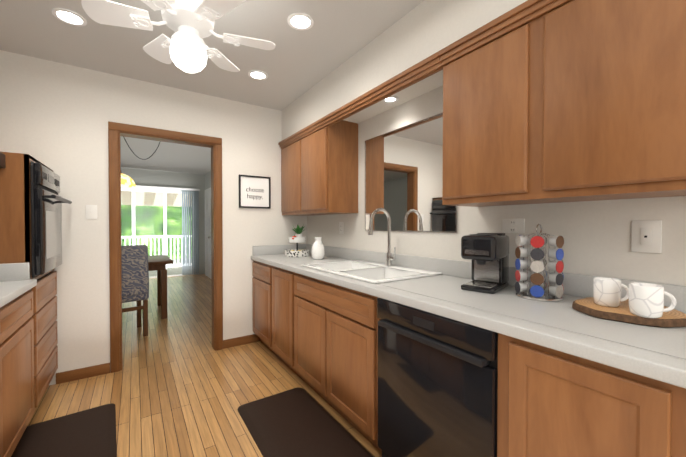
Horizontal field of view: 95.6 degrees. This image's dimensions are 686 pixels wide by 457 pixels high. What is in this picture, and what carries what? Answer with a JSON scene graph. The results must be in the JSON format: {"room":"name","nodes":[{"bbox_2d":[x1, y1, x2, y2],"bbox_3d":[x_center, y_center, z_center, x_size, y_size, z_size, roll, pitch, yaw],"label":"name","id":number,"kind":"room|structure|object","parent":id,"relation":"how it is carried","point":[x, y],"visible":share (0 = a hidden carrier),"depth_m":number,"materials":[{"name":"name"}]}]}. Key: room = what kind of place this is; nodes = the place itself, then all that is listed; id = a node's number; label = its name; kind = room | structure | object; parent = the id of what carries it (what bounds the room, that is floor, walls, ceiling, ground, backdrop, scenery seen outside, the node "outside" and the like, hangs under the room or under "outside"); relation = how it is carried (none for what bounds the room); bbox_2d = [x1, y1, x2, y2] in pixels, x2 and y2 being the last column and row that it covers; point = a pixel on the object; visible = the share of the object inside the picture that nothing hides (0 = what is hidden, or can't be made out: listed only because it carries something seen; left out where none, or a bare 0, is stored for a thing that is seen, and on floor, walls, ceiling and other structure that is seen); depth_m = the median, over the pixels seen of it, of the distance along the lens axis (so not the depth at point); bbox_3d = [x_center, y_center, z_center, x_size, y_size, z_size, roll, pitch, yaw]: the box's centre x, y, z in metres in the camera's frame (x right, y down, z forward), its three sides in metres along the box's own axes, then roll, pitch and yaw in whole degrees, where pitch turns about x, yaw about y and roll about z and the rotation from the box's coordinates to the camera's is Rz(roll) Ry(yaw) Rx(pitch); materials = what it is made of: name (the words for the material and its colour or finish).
{"room":"kitchen","nodes":[
{"label":"kitchen","id":0,"kind":"room"},
{"bbox_2d":[0,50,306,384],"bbox_3d":[-2.232,-0.038,2.453,4.530,2.480,0.120,0,1,-34],"label":"wall","id":1,"kind":"structure","parent":0,"point":[55,117],"depth_m":2.54,"materials":[{"name":"paint"}]},
{"bbox_2d":[56,363,109,383],"bbox_3d":[-2.076,1.159,2.492,0.336,0.085,0.012,0,1,-34],"label":"baseboard","id":2,"kind":"structure","parent":1,"relation":"attached to","point":[80,373],"depth_m":2.48,"materials":[{"name":"brown wood"}]},
{"bbox_2d":[86,205,96,218],"bbox_3d":[-2.027,-0.132,2.506,0.072,0.116,0.016,0,1,-34],"label":"toggle light switch","id":3,"kind":"object","parent":1,"relation":"attached to","point":[91,211],"visible":1,"depth_m":2.51,"materials":[{"name":"white plastic"}]},
{"bbox_2d":[108,121,222,372],"bbox_3d":[-1.600,0.156,2.879,0.894,2.082,0.156,0,1,-34],"label":"door frame","id":4,"kind":"structure","parent":1,"relation":"attached to","point":[116,131],"depth_m":2.69,"materials":[{"name":"brown wood"}]},
{"bbox_2d":[223,334,259,348],"bbox_3d":[-1.035,1.151,3.190,0.376,0.085,0.012,0,1,-34],"label":"baseboard","id":5,"kind":"structure","parent":1,"relation":"attached to","point":[228,343],"depth_m":3.18,"materials":[{"name":"brown wood"}]},
{"bbox_2d":[239,174,270,208],"bbox_3d":[-0.918,-0.380,3.244,0.332,0.335,0.022,0,1,-34],"label":"frame","id":6,"kind":"object","parent":1,"relation":"attached to","point":[254,191],"visible":1,"depth_m":3.24,"materials":[{"name":"paper"}]},
{"bbox_2d":[121,168,204,274],"bbox_3d":[-5.187,-0.088,6.689,4.340,2.480,0.120,0,1,-34],"label":"wall","id":7,"kind":"structure","parent":0,"point":[140,177],"depth_m":7.48,"materials":[{"name":"paint"}]},
{"bbox_2d":[121,189,193,277],"bbox_3d":[-4.460,0.131,7.179,1.849,2.030,0.060,0,1,-34],"label":"door","id":8,"kind":"structure","parent":7,"relation":"in","point":[151,220],"depth_m":7.25,"materials":[{"name":"glass"}]},
{"bbox_2d":[131,185,199,274],"bbox_3d":[-4.386,0.077,7.095,2.060,2.080,0.079,0,1,-34],"label":"vertical blinds","id":9,"kind":"object","parent":7,"relation":"attached to","point":[186,262],"visible":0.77,"depth_m":7.54,"materials":[{"name":"white metal"}]},
{"bbox_2d":[28,274,381,456],"bbox_3d":[-2.206,1.232,2.430,4.690,0.060,10.700,0,1,-34],"label":"floor","id":10,"kind":"structure","parent":0,"point":[177,385],"depth_m":2.35,"materials":[{"name":"brown wood"}]},
{"bbox_2d":[0,306,3,456],"bbox_3d":[-1.550,0.786,0.863,0.634,0.868,0.730,0,1,-34],"label":"base cabinet","id":11,"kind":"object","parent":10,"relation":"on","point":[2,308],"depth_m":1.39,"materials":[{"name":"brown wood"}]},
{"bbox_2d":[0,262,36,307],"bbox_3d":[-1.713,0.278,1.112,0.647,0.140,1.336,0,1,-34],"label":"countertop","id":12,"kind":"structure","parent":11,"relation":"on","point":[15,282],"depth_m":1.75,"materials":[{"name":"laminate"}]},
{"bbox_2d":[4,290,34,456],"bbox_3d":[-1.922,0.780,1.417,0.634,0.868,0.606,0,1,-34],"label":"base cabinet","id":13,"kind":"object","parent":10,"relation":"on","point":[17,406],"depth_m":1.58,"materials":[{"name":"brown wood"}]},
{"bbox_2d":[0,152,57,407],"bbox_3d":[-2.279,0.385,1.946,0.634,1.645,0.673,0,1,-34],"label":"tall cabinet","id":14,"kind":"object","parent":10,"relation":"on","point":[15,216],"visible":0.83,"depth_m":1.82,"materials":[{"name":"brown wood"}]},
{"bbox_2d":[30,161,71,276],"bbox_3d":[-2.216,-0.054,1.982,0.670,0.693,0.623,0,1,-34],"label":"built-in oven","id":15,"kind":"object","parent":14,"relation":"in","point":[47,200],"visible":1,"depth_m":1.94,"materials":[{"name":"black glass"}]},
{"bbox_2d":[11,403,116,456],"bbox_3d":[-1.460,1.202,1.618,0.501,0.018,1.017,0,1,-34],"label":"mat","id":16,"kind":"object","parent":10,"relation":"on","point":[91,432],"visible":0.9,"depth_m":1.78,"materials":[{"name":"brown rubber"}]},
{"bbox_2d":[121,245,148,335],"bbox_3d":[-2.470,0.686,3.456,0.470,1.007,0.481,-1,1,-42],"label":"dining chair","id":17,"kind":"object","parent":10,"relation":"on","point":[135,278],"visible":0.6,"depth_m":3.38,"materials":[{"name":"fabric"}]},
{"bbox_2d":[148,255,172,318],"bbox_3d":[-3.326,0.804,3.925,2.000,0.760,1.000,0,1,-34],"label":"dining table","id":18,"kind":"object","parent":10,"relation":"on","point":[158,263],"visible":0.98,"depth_m":4.07,"materials":[{"name":"brown wood"}]},
{"bbox_2d":[252,260,267,347],"bbox_3d":[-0.533,0.759,3.196,0.644,0.868,0.548,0,1,-34],"label":"base cabinet","id":19,"kind":"object","parent":10,"relation":"on","point":[259,270],"depth_m":3.02,"materials":[{"name":"brown wood"}]},
{"bbox_2d":[268,265,291,369],"bbox_3d":[-0.250,0.764,2.774,0.644,0.868,0.468,0,1,-34],"label":"base cabinet","id":20,"kind":"object","parent":10,"relation":"on","point":[279,280],"depth_m":2.61,"materials":[{"name":"brown wood"}]},
{"bbox_2d":[237,387,373,456],"bbox_3d":[-0.250,1.199,1.824,0.485,0.018,0.975,0,1,-34],"label":"mat","id":21,"kind":"object","parent":10,"relation":"on","point":[298,422],"visible":1,"depth_m":1.85,"materials":[{"name":"brown rubber"}]},
{"bbox_2d":[292,272,381,452],"bbox_3d":[0.160,0.771,2.164,0.644,0.868,1.002,0,1,-34],"label":"base cabinet","id":22,"kind":"object","parent":10,"relation":"on","point":[319,337],"depth_m":1.86,"materials":[{"name":"brown wood"}]},
{"bbox_2d":[377,298,497,456],"bbox_3d":[0.580,0.780,1.473,0.622,0.866,0.603,0,1,-34],"label":"dishwasher","id":23,"kind":"object","parent":10,"relation":"on","point":[437,385],"visible":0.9,"depth_m":1.26,"materials":[{"name":"black metal"}]},
{"bbox_2d":[497,333,685,456],"bbox_3d":[0.912,0.784,1.042,0.644,0.868,0.471,0,1,-34],"label":"base cabinet","id":24,"kind":"object","parent":10,"relation":"on","point":[551,402],"depth_m":0.86,"materials":[{"name":"brown wood"}]},
{"bbox_2d":[251,244,685,388],"bbox_3d":[0.176,0.266,2.124,0.655,0.140,3.108,0,1,-34],"label":"countertop","id":25,"kind":"structure","parent":24,"relation":"on","point":[651,352],"depth_m":1.16,"materials":[{"name":"laminate"}]},
{"bbox_2d":[285,225,308,256],"bbox_3d":[-0.470,0.116,3.195,0.250,0.332,0.250,0,1,-34],"label":"tray","id":26,"kind":"object","parent":25,"relation":"on","point":[297,238],"visible":1,"depth_m":3.13,"materials":[{"name":"white ceramic"}]},
{"bbox_2d":[311,237,324,259],"bbox_3d":[-0.231,0.183,2.893,0.126,0.205,0.127,0,1,-34],"label":"vase","id":27,"kind":"object","parent":25,"relation":"on","point":[318,250],"visible":1,"depth_m":2.85,"materials":[{"name":"ceramic"}]},
{"bbox_2d":[302,260,441,283],"bbox_3d":[0.158,0.378,2.199,0.560,0.199,0.880,0,1,-34],"label":"double-bowl sink","id":28,"kind":"object","parent":25,"relation":"in","point":[370,272],"visible":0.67,"depth_m":2.20,"materials":[{"name":"white ceramic"}]},
{"bbox_2d":[368,208,395,265],"bbox_3d":[0.286,0.064,2.243,0.229,0.428,0.106,0,1,-34],"label":"gooseneck faucet","id":29,"kind":"object","parent":25,"relation":"on","point":[389,258],"visible":1,"depth_m":2.29,"materials":[{"name":"metal"}]},
{"bbox_2d":[461,233,508,293],"bbox_3d":[0.717,0.163,1.566,0.164,0.277,0.252,1,1,42],"label":"coffee maker","id":30,"kind":"object","parent":25,"relation":"on","point":[487,254],"visible":1,"depth_m":1.51,"materials":[{"name":"metal"}]},
{"bbox_2d":[515,224,563,301],"bbox_3d":[0.869,0.141,1.378,0.186,0.325,0.185,0,1,-34],"label":"carousel","id":31,"kind":"object","parent":25,"relation":"on","point":[537,265],"visible":1,"depth_m":1.32,"materials":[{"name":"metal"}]},
{"bbox_2d":[572,297,685,327],"bbox_3d":[1.026,0.294,1.115,0.318,0.026,0.315,0,1,-34],"label":"round tray","id":32,"kind":"object","parent":25,"relation":"on","point":[621,312],"visible":0.75,"depth_m":1.04,"materials":[{"name":"brown wood"}]},
{"bbox_2d":[593,277,628,306],"bbox_3d":[0.970,0.232,1.129,0.078,0.096,0.097,0,1,-34],"label":"mug","id":33,"kind":"object","parent":32,"relation":"on","point":[606,292],"visible":0.94,"depth_m":1.11,"materials":[{"name":"ceramic"}]},
{"bbox_2d":[629,282,676,317],"bbox_3d":[0.987,0.232,0.996,0.082,0.100,0.107,0,1,-34],"label":"mug","id":34,"kind":"object","parent":32,"relation":"on","point":[646,300],"visible":1,"depth_m":0.98,"materials":[{"name":"ceramic"}]},
{"bbox_2d":[205,171,210,189],"bbox_3d":[-1.996,-0.077,5.720,0.120,2.480,5.044,0,1,-34],"label":"wall","id":35,"kind":"structure","parent":0,"point":[207,180],"depth_m":7.40,"materials":[{"name":"paint"}]},
{"bbox_2d":[205,187,210,278],"bbox_3d":[-3.186,0.100,7.299,0.098,2.090,0.940,0,1,-34],"label":"interior door","id":36,"kind":"structure","parent":35,"relation":"in","point":[208,232],"depth_m":7.28,"materials":[{"name":"plastic"}]},
{"bbox_2d":[0,0,423,174],"bbox_3d":[-2.206,-1.318,2.400,4.690,0.080,10.700,0,1,-34],"label":"ceiling","id":37,"kind":"structure","parent":0,"point":[294,64],"depth_m":2.18,"materials":[{"name":"paint"}]},
{"bbox_2d":[52,8,86,25],"bbox_3d":[-1.642,-1.267,1.868,0.160,0.008,0.160,0,1,-34],"label":"recessed light","id":38,"kind":"object","parent":37,"relation":"in","point":[67,16],"visible":1,"depth_m":1.86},
{"bbox_2d":[121,172,135,186],"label":"pendant lamp","id":39,"kind":"object","parent":37,"relation":"hanging from","point":[127,181],"depth_m":3.93,"materials":[{"name":"yellow glass"}]},
{"bbox_2d":[124,138,160,159],"label":"chain","id":40,"kind":"object","parent":37,"relation":"hanging from","point":[124,138],"depth_m":4.25,"materials":[{"name":"black metal"}]},
{"bbox_2d":[81,0,274,72],"bbox_3d":[-0.793,-1.039,1.599,0.865,0.458,0.850,0,1,-34],"label":"ceiling fan","id":41,"kind":"object","parent":37,"relation":"attached to","point":[190,24],"visible":1,"depth_m":1.53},
{"bbox_2d":[248,70,267,79],"bbox_3d":[-0.707,-1.276,2.589,0.160,0.008,0.160,0,1,-34],"label":"recessed light","id":42,"kind":"object","parent":37,"relation":"in","point":[257,74],"visible":1,"depth_m":2.58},
{"bbox_2d":[287,13,313,29],"bbox_3d":[-0.260,-1.268,1.909,0.160,0.008,0.160,0,1,-34],"label":"recessed light","id":43,"kind":"object","parent":37,"relation":"in","point":[300,21],"visible":1,"depth_m":1.91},
{"bbox_2d":[282,0,526,139],"bbox_3d":[0.315,-1.101,2.216,0.310,0.350,3.091,0,1,-34],"label":"soffit","id":44,"kind":"structure","parent":0,"point":[424,29],"depth_m":1.98,"materials":[{"name":"paint"}]},
{"bbox_2d":[382,96,398,102],"bbox_3d":[0.338,-0.921,2.220,0.116,0.008,0.116,0,1,-34],"label":"recessed light","id":45,"kind":"object","parent":44,"relation":"in","point":[390,99],"visible":0.85,"depth_m":2.22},
{"bbox_2d":[307,86,685,285],"bbox_3d":[1.097,-0.026,1.449,0.120,2.480,5.256,0,1,-34],"label":"wall","id":46,"kind":"structure","parent":0,"point":[597,236],"depth_m":1.49,"materials":[{"name":"paint"}]},
{"bbox_2d":[278,132,297,215],"bbox_3d":[-0.415,-0.540,3.289,0.330,0.794,0.501,0,1,-34],"label":"upper cabinet","id":47,"kind":"object","parent":46,"relation":"attached to","point":[289,146],"depth_m":3.19,"materials":[{"name":"brown wood"}]},
{"bbox_2d":[298,116,357,215],"bbox_3d":[-0.138,-0.535,2.876,0.330,0.794,0.493,0,1,-34],"label":"upper cabinet","id":48,"kind":"object","parent":46,"relation":"attached to","point":[319,166],"depth_m":2.70,"materials":[{"name":"brown wood"}]},
{"bbox_2d":[365,112,457,232],"bbox_3d":[0.447,-0.364,2.297,0.008,0.771,0.921,0,1,-34],"label":"vanity mirror","id":49,"kind":"object","parent":46,"relation":"attached to","point":[404,176],"visible":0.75,"depth_m":2.25,"materials":[{"name":"clear glass"}]},
{"bbox_2d":[502,219,524,232],"bbox_3d":[0.894,-0.014,1.635,0.008,0.075,0.115,0,1,-34],"label":"electrical outlet","id":50,"kind":"object","parent":46,"relation":"attached to","point":[513,225],"visible":1,"depth_m":1.63,"materials":[{"name":"white plastic"}]},
{"bbox_2d":[438,0,685,206],"bbox_3d":[0.896,-0.516,1.317,0.347,0.793,0.940,0,1,-34],"label":"upper cabinet","id":51,"kind":"object","parent":46,"relation":"attached to","point":[552,101],"visible":1,"depth_m":1.15,"materials":[{"name":"brown wood"}]},
{"bbox_2d":[631,220,661,252],"bbox_3d":[1.179,0.031,1.210,0.009,0.125,0.085,0,1,-34],"label":"switch plate","id":52,"kind":"object","parent":46,"relation":"attached to","point":[646,236],"visible":1,"depth_m":1.21,"materials":[{"name":"white plastic"}]},
{"bbox_3d":[-1.320,-0.007,-0.172,0.120,2.480,5.256,0,1,-34],"label":"wall","id":53,"kind":"structure","parent":0,"visible":0},
{"bbox_2d":[0,152,5,167],"bbox_3d":[-1.893,-0.371,1.259,0.525,0.086,0.878,0,1,-34],"label":"range hood","id":54,"kind":"object","parent":53,"relation":"attached to","point":[2,160],"visible":1,"depth_m":1.73,"materials":[{"name":"brown wood"}]}
]}

